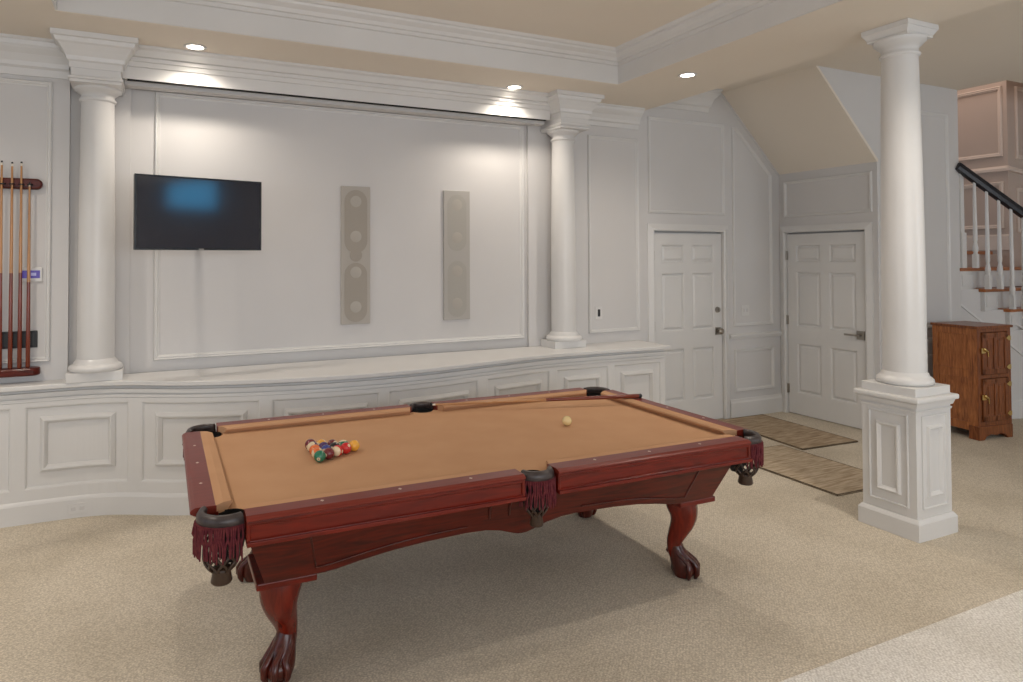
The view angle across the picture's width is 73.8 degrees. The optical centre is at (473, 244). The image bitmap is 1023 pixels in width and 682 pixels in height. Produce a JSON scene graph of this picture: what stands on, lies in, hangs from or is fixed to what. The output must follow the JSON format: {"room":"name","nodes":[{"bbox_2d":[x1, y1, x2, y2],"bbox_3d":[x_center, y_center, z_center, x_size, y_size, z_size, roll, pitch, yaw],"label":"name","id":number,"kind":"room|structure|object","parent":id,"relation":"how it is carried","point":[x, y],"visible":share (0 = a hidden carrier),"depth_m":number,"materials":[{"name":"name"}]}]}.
{"room":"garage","nodes":[
{"label":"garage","id":0,"kind":"room"},
{"bbox_2d":[0,70,70,383],"bbox_3d":[-4.487,0.007,4.181,3.475,3.700,0.300,0,-1,-25],"label":"wall","id":1,"kind":"structure","parent":0,"point":[23,108],"depth_m":4.71,"materials":[{"name":"paint"}]},
{"bbox_2d":[2,330,37,348],"bbox_3d":[-3.114,0.652,4.644,0.230,0.116,0.015,0,-1,-25],"label":"light switch panel","id":2,"kind":"object","parent":1,"relation":"attached to","point":[33,334],"visible":0.52,"depth_m":4.65,"materials":[{"name":"black plastic"}]},
{"bbox_2d":[0,177,42,377],"bbox_3d":[-3.350,0.217,4.495,0.840,1.345,0.100,0,-1,-25],"label":"cue rack","id":3,"kind":"object","parent":1,"relation":"attached to","point":[36,184],"visible":1,"depth_m":4.61,"materials":[{"name":"brown wood"}]},
{"bbox_2d":[0,161,2,368],"bbox_3d":[-3.175,0.136,4.564,0.029,1.400,0.028,0,-1,-25],"label":"pool cue","id":4,"kind":"object","parent":3,"relation":"on","point":[1,174],"visible":1,"depth_m":4.56,"materials":[{"name":"brown wood"}]},
{"bbox_2d":[7,162,12,368],"bbox_3d":[-3.121,0.138,4.589,0.029,1.395,0.028,0,-1,-25],"label":"pool cue","id":5,"kind":"object","parent":3,"relation":"on","point":[10,311],"visible":1,"depth_m":4.58,"materials":[{"name":"brown wood"}]},
{"bbox_2d":[17,162,22,367],"bbox_3d":[-3.074,0.136,4.612,0.029,1.400,0.028,0,-1,-25],"label":"pool cue","id":6,"kind":"object","parent":3,"relation":"on","point":[19,331],"visible":1,"depth_m":4.60,"materials":[{"name":"brown wood"}]},
{"bbox_2d":[0,366,40,377],"bbox_3d":[-3.348,0.862,4.481,0.840,0.055,0.100,0,-1,-25],"label":"shelf","id":7,"kind":"object","parent":3,"relation":"attached to","point":[32,370],"depth_m":4.58,"materials":[{"name":"brown wood"}]},
{"bbox_2d":[25,182,30,367],"bbox_3d":[-3.030,0.206,4.631,0.029,1.260,0.028,0,-1,-25],"label":"pool cue","id":8,"kind":"object","parent":3,"relation":"on","point":[27,355],"visible":1,"depth_m":4.62,"materials":[{"name":"brown wood"}]},
{"bbox_2d":[0,77,52,363],"bbox_3d":[-3.834,-0.168,4.318,1.970,1.950,0.020,0,-1,-25],"label":"trim","id":9,"kind":"structure","parent":1,"relation":"attached to","point":[49,85],"depth_m":4.73,"materials":[{"name":"paint"}]},
{"bbox_2d":[22,267,41,281],"bbox_3d":[-3.047,0.208,4.684,0.130,0.100,0.018,0,-1,-25],"label":"panel","id":10,"kind":"object","parent":1,"relation":"attached to","point":[36,272],"visible":0.66,"depth_m":4.68,"materials":[{"name":"paint"}]},
{"bbox_2d":[0,33,69,79],"bbox_3d":[-4.391,-1.297,4.018,3.453,0.240,0.130,0,-1,-25],"label":"trim","id":11,"kind":"structure","parent":1,"relation":"attached to","point":[19,54],"depth_m":4.66,"materials":[{"name":"paint"}]},
{"bbox_2d":[129,89,532,373],"bbox_3d":[-1.019,0.031,5.876,4.245,3.700,0.210,0,-1,-25],"label":"wall","id":12,"kind":"structure","parent":0,"point":[284,293],"depth_m":5.65,"materials":[{"name":"paint"}]},
{"bbox_2d":[133,173,261,249],"bbox_3d":[-2.059,-0.211,4.982,0.867,0.512,0.441,1,-1,-38],"label":"television","id":13,"kind":"object","parent":12,"relation":"attached to","point":[170,212],"visible":1,"depth_m":4.79,"materials":[{"name":"black plastic"}]},
{"bbox_2d":[68,85,551,373],"bbox_3d":[-0.967,-0.216,5.770,4.245,2.350,0.035,0,-1,-25],"label":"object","id":14,"kind":"structure","parent":12,"relation":"attached to","point":[538,145],"depth_m":5.01,"materials":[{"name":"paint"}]},
{"bbox_2d":[124,79,543,126],"bbox_3d":[-0.944,-1.166,5.694,3.520,0.055,0.110,0,-1,-25],"label":"trim","id":15,"kind":"structure","parent":12,"relation":"attached to","point":[128,84],"depth_m":5.51,"materials":[{"name":"paint"}]},
{"bbox_2d":[122,44,549,120],"bbox_3d":[-0.921,-1.282,5.647,3.560,0.225,0.340,0,-1,-25],"label":"trim","id":16,"kind":"structure","parent":12,"relation":"attached to","point":[149,63],"depth_m":5.41,"materials":[{"name":"paint"}]},
{"bbox_2d":[127,79,545,120],"bbox_3d":[-0.898,-1.171,5.597,3.480,0.018,0.025,0,-1,-25],"label":"slot","id":17,"kind":"structure","parent":12,"relation":"attached to","point":[127,79],"depth_m":5.44,"materials":[{"name":"black"}]},
{"bbox_2d":[153,91,524,360],"bbox_3d":[-0.956,-0.134,5.781,3.185,2.025,0.022,0,-1,-25],"label":"trim","id":18,"kind":"structure","parent":12,"relation":"attached to","point":[158,94],"depth_m":5.62,"materials":[{"name":"paint"}]},
{"bbox_2d":[341,186,369,324],"bbox_3d":[-1.000,0.091,5.753,0.243,1.163,0.026,0,-1,-25],"label":"wall speaker","id":19,"kind":"object","parent":12,"relation":"attached to","point":[355,201],"visible":1,"depth_m":5.74,"materials":[{"name":"grey"}]},
{"bbox_2d":[443,190,469,319],"bbox_3d":[-0.156,0.097,6.153,0.260,1.163,0.026,0,-1,-25],"label":"wall speaker","id":20,"kind":"object","parent":12,"relation":"attached to","point":[456,204],"visible":1,"depth_m":6.14,"materials":[{"name":"grey"}]},
{"bbox_2d":[448,195,466,316],"bbox_3d":[-0.146,0.102,6.149,0.185,1.105,0.002,0,-1,-25],"label":"grille","id":21,"kind":"object","parent":20,"relation":"attached to","point":[457,204],"depth_m":6.15,"materials":[{"name":"white metal"}]},
{"bbox_2d":[0,0,1008,109],"bbox_3d":[-0.144,-1.717,0.993,8.570,0.450,9.850,0,-1,-25],"label":"ceiling","id":22,"kind":"structure","parent":0,"point":[839,26],"depth_m":4.89,"materials":[{"name":"paint"}]},
{"bbox_2d":[184,43,206,50],"bbox_3d":[-1.979,-1.403,4.837,0.156,0.008,0.156,0,-1,-25],"label":"recessed light","id":23,"kind":"object","parent":22,"relation":"in","point":[195,47],"visible":1,"depth_m":4.84,"materials":[{"name":"paint"}]},
{"bbox_2d":[51,0,841,83],"bbox_3d":[0.561,-1.605,2.510,4.215,0.277,5.590,0,-1,-25],"label":"trim","id":24,"kind":"structure","parent":22,"relation":"attached to","point":[719,23],"depth_m":4.94,"materials":[{"name":"paint"}]},
{"bbox_2d":[506,85,522,89],"bbox_3d":[0.363,-1.386,5.998,0.156,0.008,0.156,0,-1,-25],"label":"recessed light","id":25,"kind":"object","parent":22,"relation":"in","point":[513,87],"visible":1,"depth_m":6.00,"materials":[{"name":"paint"}]},
{"bbox_2d":[678,72,696,77],"bbox_3d":[1.771,-1.398,5.620,0.156,0.008,0.156,0,-1,-25],"label":"recessed light","id":26,"kind":"object","parent":22,"relation":"in","point":[689,74],"visible":1,"depth_m":5.62,"materials":[{"name":"paint"}]},
{"bbox_2d":[0,411,1022,681],"bbox_3d":[2.311,1.866,3.269,15.000,0.104,12.000,0,-1,-25],"label":"floor","id":27,"kind":"structure","parent":0,"point":[790,582],"depth_m":3.49,"materials":[{"name":"beige carpet"}]},
{"bbox_2d":[0,350,667,527],"bbox_3d":[-1.920,1.424,4.811,8.270,0.877,0.703,0,-1,-25],"label":"wainscoting","id":28,"kind":"structure","parent":27,"relation":"on","point":[116,450],"depth_m":4.70,"materials":[{"name":"paint"}]},
{"bbox_2d":[68,502,86,514],"bbox_3d":[-2.692,1.796,4.625,0.115,0.070,0.009,0,-1,-25],"label":"wall outlet","id":29,"kind":"object","parent":28,"relation":"attached to","point":[75,508],"visible":1,"depth_m":4.62,"materials":[{"name":"paint"}]},
{"bbox_2d":[0,340,670,392],"bbox_3d":[-1.919,0.964,4.838,8.290,0.042,0.783,0,-1,-25],"label":"countertop","id":30,"kind":"structure","parent":28,"relation":"on","point":[371,367],"depth_m":5.18,"materials":[{"name":"paint"}]},
{"bbox_2d":[50,27,138,383],"bbox_3d":[-2.621,-0.233,4.725,0.516,2.350,0.483,0,-1,-25],"label":"column","id":31,"kind":"structure","parent":30,"relation":"on","point":[97,62],"depth_m":4.68,"materials":[{"name":"paint"}]},
{"bbox_2d":[540,89,604,348],"bbox_3d":[0.885,-0.209,6.387,0.516,2.350,0.483,0,-1,-25],"label":"column","id":32,"kind":"structure","parent":30,"relation":"on","point":[570,111],"depth_m":6.34,"materials":[{"name":"paint"}]},
{"bbox_2d":[182,387,763,681],"bbox_3d":[-0.027,1.430,3.754,2.886,0.810,1.674,0,-1,-24],"label":"pool table","id":33,"kind":"object","parent":27,"relation":"on","point":[419,472],"visible":0.98,"depth_m":3.25,"materials":[{"name":"brown wood"}]},
{"bbox_2d":[200,431,231,512],"bbox_3d":[-1.229,1.041,3.213,0.067,0.037,1.250,0,-1,-24],"label":"cushion","id":34,"kind":"object","parent":33,"relation":"on","point":[217,482],"depth_m":3.02,"materials":[{"name":"beige fabric"}]},
{"bbox_2d":[210,563,232,586],"bbox_3d":[-0.953,1.249,2.573,0.079,0.060,0.079,0,-1,-24],"label":"cup","id":35,"kind":"object","parent":33,"relation":"on","point":[222,577],"depth_m":2.54,"materials":[{"name":"brown leather"}]},
{"bbox_2d":[305,439,314,448],"bbox_3d":[-0.842,1.036,3.516,0.057,0.057,0.057,0,-1,-3],"label":"ball","id":36,"kind":"object","parent":33,"relation":"on","point":[308,441],"visible":0.45,"depth_m":3.50,"materials":[{"name":"plastic"}]},
{"bbox_2d":[307,442,317,451],"bbox_3d":[-0.819,1.034,3.464,0.057,0.057,0.057,0,-1,-3],"label":"ball","id":37,"kind":"object","parent":33,"relation":"on","point":[310,444],"visible":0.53,"depth_m":3.45,"materials":[{"name":"white plastic"}]},
{"bbox_2d":[218,407,409,432],"bbox_3d":[-0.922,1.058,4.097,1.162,0.037,0.070,0,-1,-24],"label":"cushion","id":38,"kind":"object","parent":33,"relation":"on","point":[345,417],"depth_m":4.06,"materials":[{"name":"beige fabric"}]},
{"bbox_2d":[309,444,319,453],"bbox_3d":[-0.795,1.033,3.411,0.057,0.057,0.057,0,-1,0],"label":"ball","id":39,"kind":"object","parent":33,"relation":"on","point":[312,447],"visible":0.48,"depth_m":3.40,"materials":[{"name":"orange plastic"}]},
{"bbox_2d":[311,447,322,457],"bbox_3d":[-0.771,1.032,3.359,0.057,0.057,0.057,0,-1,-3],"label":"ball","id":40,"kind":"object","parent":33,"relation":"on","point":[314,450],"visible":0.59,"depth_m":3.34,"materials":[{"name":"orange plastic"}]},
{"bbox_2d":[314,450,325,461],"bbox_3d":[-0.747,1.031,3.307,0.057,0.057,0.057,1,-1,-33],"label":"ball","id":41,"kind":"object","parent":33,"relation":"on","point":[319,456],"visible":1,"depth_m":3.29,"materials":[{"name":"green plastic"}]},
{"bbox_2d":[316,439,325,444],"bbox_3d":[-0.785,1.035,3.511,0.057,0.057,0.057,0,-1,1],"label":"ball","id":42,"kind":"object","parent":33,"relation":"on","point":[319,441],"visible":0.3,"depth_m":3.50,"materials":[{"name":"yellow plastic"}]},
{"bbox_2d":[319,442,328,447],"bbox_3d":[-0.761,1.034,3.458,0.057,0.057,0.057,0,-1,-7],"label":"ball","id":43,"kind":"object","parent":33,"relation":"on","point":[321,444],"visible":0.35,"depth_m":3.44,"materials":[{"name":"blue plastic"}]},
{"bbox_2d":[321,445,330,450],"bbox_3d":[-0.737,1.033,3.406,0.057,0.057,0.057,0,-1,-6],"label":"ball","id":44,"kind":"object","parent":33,"relation":"on","point":[323,447],"visible":0.46,"depth_m":3.39,"materials":[{"name":"blue plastic"}]},
{"bbox_2d":[324,447,334,459],"bbox_3d":[-0.713,1.032,3.353,0.057,0.057,0.057,0,-1,-3],"label":"ball","id":45,"kind":"object","parent":33,"relation":"on","point":[329,452],"visible":0.86,"depth_m":3.33,"materials":[{"name":"red plastic"}]},
{"bbox_2d":[330,442,339,447],"bbox_3d":[-0.704,1.034,3.453,0.057,0.057,0.057,0,-1,4],"label":"ball","id":46,"kind":"object","parent":33,"relation":"on","point":[333,444],"visible":0.21,"depth_m":3.44,"materials":[{"name":"plastic"}]},
{"bbox_2d":[332,445,342,456],"bbox_3d":[-0.680,1.033,3.400,0.057,0.057,0.057,0,-1,-6],"label":"ball","id":47,"kind":"object","parent":33,"relation":"on","point":[338,450],"visible":0.92,"depth_m":3.38,"materials":[{"name":"white plastic"}]},
{"bbox_2d":[341,442,351,453],"bbox_3d":[-0.646,1.034,3.447,0.057,0.057,0.057,0,-1,4],"label":"ball","id":48,"kind":"object","parent":33,"relation":"on","point":[346,446],"visible":0.84,"depth_m":3.43,"materials":[{"name":"red plastic"}]},
{"bbox_2d":[349,440,359,450],"bbox_3d":[-0.613,1.034,3.494,0.057,0.057,0.057,0,-1,-3],"label":"ball","id":49,"kind":"object","parent":33,"relation":"on","point":[355,445],"visible":0.88,"depth_m":3.48,"materials":[{"name":"yellow plastic"}]},
{"bbox_2d":[245,466,511,508],"bbox_3d":[-0.360,1.031,2.865,1.162,0.037,0.070,0,-1,-24],"label":"cushion","id":50,"kind":"object","parent":33,"relation":"on","point":[256,505],"depth_m":2.82,"materials":[{"name":"beige fabric"}]},
{"bbox_2d":[438,390,585,410],"bbox_3d":[0.305,1.066,4.656,1.162,0.037,0.070,0,-1,-24],"label":"cushion","id":51,"kind":"object","parent":33,"relation":"on","point":[569,393],"depth_m":4.62,"materials":[{"name":"beige fabric"}]},
{"bbox_2d":[431,394,641,405],"bbox_3d":[0.435,1.029,4.501,1.439,0.029,0.029,0,-1,-9],"label":"pool cue","id":52,"kind":"object","parent":33,"relation":"on","point":[624,396],"visible":1,"depth_m":4.51,"materials":[{"name":"brown wood"}]},
{"bbox_2d":[530,512,542,527],"bbox_3d":[0.286,1.239,3.069,0.062,0.060,0.062,0,-1,-24],"label":"cup","id":53,"kind":"object","parent":33,"relation":"on","point":[536,520],"depth_m":3.04,"materials":[{"name":"brown leather"}]},
{"bbox_2d":[562,416,571,425],"bbox_3d":[0.553,1.042,4.011,0.057,0.057,0.057,0,-1,-25],"label":"cue ball","id":54,"kind":"object","parent":33,"relation":"on","point":[566,420],"visible":1,"depth_m":3.99,"materials":[{"name":"white plastic"}]},
{"bbox_2d":[546,435,733,466],"bbox_3d":[0.866,1.039,3.424,1.162,0.037,0.070,0,-1,-24],"label":"cushion","id":55,"kind":"object","parent":33,"relation":"on","point":[717,437],"depth_m":3.38,"materials":[{"name":"beige fabric"}]},
{"bbox_2d":[601,391,736,435],"bbox_3d":[1.173,1.056,4.307,0.067,0.037,1.250,0,-1,-24],"label":"cushion","id":56,"kind":"object","parent":33,"relation":"on","point":[695,422],"depth_m":4.15,"materials":[{"name":"beige fabric"}]},
{"bbox_2d":[738,471,752,485],"bbox_3d":[1.473,1.264,3.678,0.079,0.060,0.079,0,-1,-24],"label":"cup","id":57,"kind":"object","parent":33,"relation":"on","point":[745,478],"depth_m":3.65,"materials":[{"name":"brown leather"}]},
{"bbox_2d":[719,414,857,449],"bbox_3d":[3.108,1.882,6.874,0.711,0.013,1.200,0,-1,-22],"label":"rug","id":58,"kind":"object","parent":27,"relation":"on","point":[798,436],"visible":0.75,"depth_m":6.76,"materials":[{"name":"beige fabric"}]},
{"bbox_2d":[748,445,862,495],"bbox_3d":[2.772,1.858,5.658,0.740,0.013,1.180,0,-1,-25],"label":"rug","id":59,"kind":"object","parent":27,"relation":"on","point":[835,478],"visible":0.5,"depth_m":5.56,"materials":[{"name":"beige fabric"}]},
{"bbox_2d":[853,18,958,542],"bbox_3d":[2.826,0.206,4.466,0.430,3.269,0.430,0,-1,-25],"label":"column","id":60,"kind":"structure","parent":27,"relation":"on","point":[906,419],"depth_m":4.36,"materials":[{"name":"paint"}]},
{"bbox_2d":[930,321,1012,440],"bbox_3d":[4.985,1.337,6.780,0.500,1.090,0.493,0,-1,-19],"label":"base cabinet","id":61,"kind":"object","parent":27,"relation":"on","point":[973,358],"visible":0.97,"depth_m":6.61,"materials":[{"name":"brown wood"}]},
{"bbox_2d":[960,251,1022,418],"bbox_3d":[6.220,0.982,7.623,2.015,1.825,1.020,0,-1,-25],"label":"staircase","id":62,"kind":"structure","parent":27,"relation":"on","point":[978,303],"depth_m":7.41,"materials":[{"name":"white wood"}]},
{"bbox_2d":[955,162,1022,308],"bbox_3d":[5.963,0.012,7.405,1.528,1.799,0.146,0,-1,-4],"label":"stair railing","id":63,"kind":"object","parent":62,"relation":"on","point":[964,172],"visible":0.98,"depth_m":7.33,"materials":[{"name":"black paint"}]},
{"bbox_2d":[324,0,717,46],"bbox_3d":[0.560,-1.778,2.513,4.415,0.070,5.790,0,-1,-25],"label":"ceiling","id":64,"kind":"structure","parent":0,"point":[614,23],"depth_m":4.97,"materials":[{"name":"paint"}]},
{"bbox_2d":[574,93,780,399],"bbox_3d":[2.235,0.052,7.369,2.914,3.700,0.300,0,-1,-25],"label":"wall","id":65,"kind":"structure","parent":0,"point":[685,158],"depth_m":7.17,"materials":[{"name":"paint"}]},
{"bbox_2d":[595,306,601,318],"bbox_3d":[1.241,0.676,6.709,0.085,0.125,0.014,0,-1,-25],"label":"light switch","id":66,"kind":"object","parent":65,"relation":"attached to","point":[598,310],"visible":1,"depth_m":6.71,"materials":[{"name":"paint"}]},
{"bbox_2d":[587,135,639,332],"bbox_3d":[1.411,-0.102,6.805,0.620,1.950,0.020,0,-1,-25],"label":"trim","id":67,"kind":"structure","parent":65,"relation":"attached to","point":[589,137],"depth_m":6.80,"materials":[{"name":"paint"}]},
{"bbox_2d":[588,103,644,129],"bbox_3d":[1.379,-1.278,6.760,0.730,0.200,0.120,0,-1,-25],"label":"trim","id":68,"kind":"structure","parent":65,"relation":"attached to","point":[603,114],"depth_m":6.78,"materials":[{"name":"paint"}]},
{"bbox_2d":[647,116,724,214],"bbox_3d":[2.281,-0.822,7.233,1.050,1.000,0.020,0,-1,-25],"label":"trim","id":69,"kind":"structure","parent":65,"relation":"attached to","point":[649,118],"depth_m":7.22,"materials":[{"name":"paint"}]},
{"bbox_2d":[647,223,729,418],"bbox_3d":[2.284,0.843,7.236,1.111,2.111,0.175,0,-1,-25],"label":"door","id":70,"kind":"structure","parent":65,"relation":"in","point":[688,273],"depth_m":7.25,"materials":[{"name":"paint"}]},
{"bbox_2d":[658,89,722,112],"bbox_3d":[2.208,-1.553,7.164,1.010,0.240,0.130,0,-1,-25],"label":"trim","id":71,"kind":"structure","parent":65,"relation":"attached to","point":[702,102],"depth_m":7.26,"materials":[{"name":"paint"}]},
{"bbox_2d":[742,305,748,315],"bbox_3d":[3.029,0.733,7.558,0.110,0.115,0.011,0,-1,-25],"label":"light switch","id":72,"kind":"object","parent":65,"relation":"attached to","point":[745,308],"visible":1,"depth_m":7.56,"materials":[{"name":"paint"}]},
{"bbox_2d":[722,95,778,175],"bbox_3d":[3.131,-1.218,7.652,0.868,0.854,0.008,0,-1,-25],"label":"trim","id":73,"kind":"structure","parent":65,"relation":"attached to","point":[723,96],"depth_m":7.64,"materials":[{"name":"paint"}]},
{"bbox_2d":[731,127,774,391],"bbox_3d":[3.142,0.164,7.620,0.610,2.920,0.020,0,-1,-25],"label":"trim","id":74,"kind":"structure","parent":65,"relation":"attached to","point":[733,129],"depth_m":7.60,"materials":[{"name":"paint"}]},
{"bbox_2d":[729,330,781,338],"bbox_3d":[3.174,1.014,7.611,0.799,0.060,0.030,0,-1,-25],"label":"trim","id":75,"kind":"structure","parent":65,"relation":"attached to","point":[766,333],"depth_m":7.59,"materials":[{"name":"paint"}]},
{"bbox_2d":[730,394,782,417],"bbox_3d":[3.174,1.804,7.598,0.799,0.200,0.022,0,-1,-25],"label":"baseboard","id":76,"kind":"structure","parent":65,"relation":"attached to","point":[766,404],"depth_m":7.58,"materials":[{"name":"paint"}]},
{"bbox_2d":[654,230,863,233],"bbox_3d":[2.972,0.800,7.410,2.439,2.200,0.978,0,-1,6],"label":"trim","id":77,"kind":"structure","parent":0,"point":[852,230],"depth_m":7.32,"materials":[{"name":"paint"}]},
{"bbox_2d":[722,65,877,174],"bbox_3d":[3.386,-1.250,7.130,0.894,0.865,1.171,0,-1,-25],"label":"ceiling","id":78,"kind":"structure","parent":0,"point":[797,119],"depth_m":7.05,"materials":[{"name":"paint"}]},
{"bbox_2d":[779,163,867,226],"bbox_3d":[3.810,0.541,7.347,0.120,2.710,1.070,0,-1,-25],"label":"wall","id":79,"kind":"structure","parent":0,"point":[850,193],"depth_m":7.29,"materials":[{"name":"paint"}]},
{"bbox_2d":[779,222,874,428],"bbox_3d":[3.798,0.840,7.304,0.160,2.111,1.107,0,-1,-25],"label":"door","id":80,"kind":"structure","parent":79,"relation":"in","point":[827,287],"depth_m":7.27,"materials":[{"name":"paint"}]},
{"bbox_2d":[783,171,872,217],"bbox_3d":[3.769,-0.520,7.285,0.020,0.410,1.050,0,-1,-25],"label":"trim","id":81,"kind":"structure","parent":79,"relation":"attached to","point":[869,173],"depth_m":7.22,"materials":[{"name":"paint"}]},
{"bbox_2d":[717,0,1022,92],"bbox_3d":[6.632,-1.822,4.210,6.430,0.150,9.850,0,-1,-25],"label":"ceiling","id":82,"kind":"structure","parent":0,"point":[984,46],"depth_m":6.14,"materials":[{"name":"paint"}]},
{"bbox_2d":[818,66,960,378],"bbox_3d":[4.244,0.101,6.915,2.205,3.570,0.100,0,-1,-25],"label":"wall","id":83,"kind":"structure","parent":0,"point":[859,93],"depth_m":7.13,"materials":[{"name":"paint"}]},
{"bbox_2d":[881,337,931,346],"bbox_3d":[4.662,0.997,7.022,1.346,0.060,0.030,0,-1,-25],"label":"trim","id":84,"kind":"structure","parent":83,"relation":"attached to","point":[929,339],"depth_m":7.04,"materials":[{"name":"paint"}]},
{"bbox_2d":[921,111,951,357],"bbox_3d":[4.628,0.107,7.031,1.010,3.000,0.020,0,-1,-25],"label":"trim","id":85,"kind":"structure","parent":83,"relation":"attached to","point":[945,116],"depth_m":7.24,"materials":[{"name":"paint"}]},
{"bbox_2d":[957,80,1014,266],"bbox_3d":[5.782,-1.560,9.768,0.100,7.000,3.370,0,-1,-25],"label":"wall","id":86,"kind":"structure","parent":0,"point":[977,114],"depth_m":8.43,"materials":[{"name":"paint"}]},
{"bbox_2d":[1011,81,1022,266],"bbox_3d":[7.228,-1.588,8.644,1.550,7.000,0.100,0,-1,-25],"label":"wall","id":87,"kind":"structure","parent":0,"point":[1018,163],"depth_m":8.29,"materials":[{"name":"paint"}]},
{"bbox_2d":[957,86,1022,249],"bbox_3d":[6.909,-0.916,9.164,1.686,2.000,1.400,0,-1,-25],"label":"trim","id":88,"kind":"structure","parent":87,"relation":"attached to","point":[1005,237],"depth_m":8.29,"materials":[{"name":"beige wood"}]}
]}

